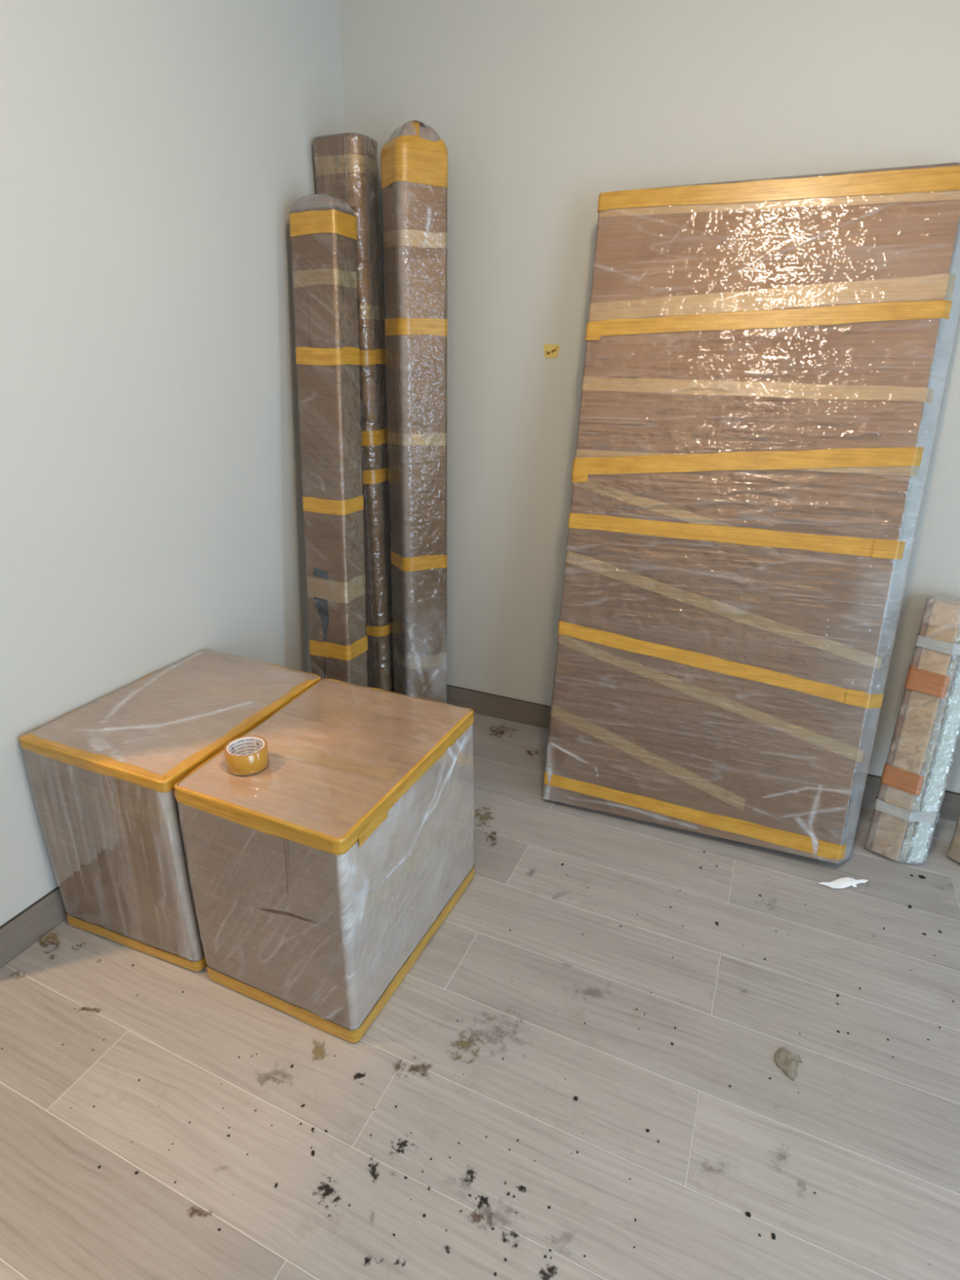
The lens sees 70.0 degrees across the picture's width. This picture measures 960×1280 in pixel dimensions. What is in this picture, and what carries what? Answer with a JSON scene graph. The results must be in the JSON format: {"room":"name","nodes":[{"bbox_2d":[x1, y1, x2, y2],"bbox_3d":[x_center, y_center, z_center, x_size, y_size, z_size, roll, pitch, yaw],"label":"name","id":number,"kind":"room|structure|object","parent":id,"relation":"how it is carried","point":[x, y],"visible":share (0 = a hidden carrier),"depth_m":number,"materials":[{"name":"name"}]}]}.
{"room":"storage room","nodes":[
{"label":"storage room","id":0,"kind":"room"},
{"bbox_2d":[0,0,345,926],"bbox_3d":[-1.465,-0.270,0.804,0.150,2.700,4.500,10,24,22],"label":"wall","id":1,"kind":"structure","parent":0,"point":[156,156],"depth_m":1.80,"materials":[{"name":"paint"}]},
{"bbox_2d":[0,886,66,967],"bbox_3d":[-0.862,0.488,2.402,0.011,0.104,1.814,10,24,22],"label":"baseboard","id":2,"kind":"structure","parent":1,"relation":"attached to","point":[28,926],"depth_m":1.77,"materials":[{"name":"wood"}]},
{"bbox_2d":[0,712,959,1279],"bbox_3d":[-0.762,1.281,0.735,6.000,0.100,5.400,10,24,22],"label":"floor","id":3,"kind":"structure","parent":0,"point":[875,1135],"depth_m":1.46,"materials":[{"name":"wood"}]},
{"bbox_2d":[10,970,24,978],"bbox_3d":[-1.141,0.826,1.693,0.030,0.006,0.022,10,24,22],"label":"peelings","id":4,"kind":"object","parent":3,"relation":"on","point":[18,971],"visible":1,"depth_m":1.70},
{"bbox_2d":[38,932,58,952],"bbox_3d":[-1.117,0.787,1.783,0.042,0.011,0.069,-20,30,-41],"label":"peelings","id":5,"kind":"object","parent":3,"relation":"on","point":[42,939],"visible":1,"depth_m":1.79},
{"bbox_2d":[71,942,85,949],"bbox_3d":[-1.040,0.793,1.778,0.032,0.006,0.021,-9,24,-23],"label":"peelings","id":6,"kind":"object","parent":3,"relation":"on","point":[82,943],"visible":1,"depth_m":1.78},
{"bbox_2d":[19,648,320,971],"bbox_3d":[-0.788,0.428,1.934,0.474,0.567,0.642,10,24,22],"label":"box","id":7,"kind":"object","parent":3,"relation":"on","point":[104,774],"visible":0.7,"depth_m":1.69,"materials":[{"name":"brown cardboard"}]},
{"bbox_2d":[173,678,475,1043],"bbox_3d":[-0.353,0.508,1.766,0.508,0.558,0.629,10,24,22],"label":"box","id":8,"kind":"object","parent":3,"relation":"on","point":[321,875],"visible":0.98,"depth_m":1.55,"materials":[{"name":"brown cardboard"}]},
{"bbox_2d":[223,735,269,775],"bbox_3d":[-0.533,0.262,1.563,0.098,0.048,0.093,10,24,22],"label":"tape roll","id":9,"kind":"object","parent":8,"relation":"on","point":[248,754],"visible":1,"depth_m":1.54,"materials":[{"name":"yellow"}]},
{"bbox_2d":[288,193,368,687],"bbox_3d":[-0.508,-0.465,2.381,0.205,1.889,0.425,1,22,1],"label":"package","id":10,"kind":"object","parent":3,"relation":"on","point":[323,226],"visible":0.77,"depth_m":2.27,"materials":[{"name":"brown"}]},
{"bbox_2d":[312,132,394,692],"bbox_3d":[-0.442,-0.670,2.626,0.191,2.084,0.143,10,24,22],"label":"roll","id":11,"kind":"object","parent":3,"relation":"on","point":[346,164],"visible":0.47,"depth_m":2.45,"materials":[{"name":"brown plastic"}]},
{"bbox_2d":[380,120,448,703],"bbox_3d":[-0.230,-0.628,2.514,0.198,2.098,0.162,-10,24,-24],"label":"roll","id":12,"kind":"object","parent":3,"relation":"on","point":[414,159],"visible":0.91,"depth_m":2.37,"materials":[{"name":"brown plastic"}]},
{"bbox_2d":[0,820,954,1276],"bbox_3d":[0.168,0.828,1.737,2.301,0.008,1.589,10,24,22],"label":"crumbs","id":13,"kind":"object","parent":3,"relation":"on","point":[575,1098],"visible":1,"depth_m":1.36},
{"bbox_2d":[542,162,959,862],"bbox_3d":[0.748,-0.321,2.068,1.003,1.895,0.449,9,24,19],"label":"package","id":14,"kind":"object","parent":3,"relation":"on","point":[759,353],"visible":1,"depth_m":2.01,"materials":[{"name":"brown"}]},
{"bbox_2d":[773,1046,803,1081],"bbox_3d":[0.675,0.928,1.510,0.056,0.007,0.069,18,28,36],"label":"mud splat","id":15,"kind":"object","parent":3,"relation":"on","point":[788,1062],"visible":1,"depth_m":1.51,"materials":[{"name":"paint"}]},
{"bbox_2d":[818,876,868,888],"bbox_3d":[1.079,0.720,2.031,0.157,0.006,0.042,-5,23,-13],"label":"paper scrap","id":16,"kind":"object","parent":3,"relation":"on","point":[842,882],"visible":1,"depth_m":2.03,"materials":[{"name":"white paper"}]},
{"bbox_2d":[864,594,959,862],"bbox_3d":[1.367,0.276,2.100,0.172,0.780,0.322,14,25,28],"label":"package","id":17,"kind":"object","parent":3,"relation":"on","point":[913,779],"visible":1,"depth_m":2.09,"materials":[{"name":"cardboard"}]},
{"bbox_2d":[946,813,959,862],"bbox_3d":[1.566,0.317,2.051,0.113,0.749,0.268,16,27,33],"label":"package","id":18,"kind":"object","parent":3,"relation":"on","point":[953,852],"visible":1,"depth_m":2.13,"materials":[{"name":"brown"}]},
{"bbox_2d":[338,0,959,793],"bbox_3d":[1.241,-0.741,2.057,4.000,2.700,0.150,10,24,22],"label":"wall","id":19,"kind":"structure","parent":0,"point":[540,109],"depth_m":2.15,"materials":[{"name":"paint"}]},
{"bbox_2d":[543,343,559,358],"bbox_3d":[0.245,-0.989,2.346,0.058,0.046,0.003,10,24,22],"label":"paper note","id":20,"kind":"object","parent":19,"relation":"attached to","point":[551,351],"visible":1,"depth_m":2.35,"materials":[{"name":"yellow paper"}]},
{"bbox_2d":[446,684,959,821],"bbox_3d":[1.195,0.489,2.478,3.688,0.104,0.011,10,24,22],"label":"baseboard","id":21,"kind":"structure","parent":19,"relation":"attached to","point":[524,712],"depth_m":2.88,"materials":[{"name":"wood"}]}
]}

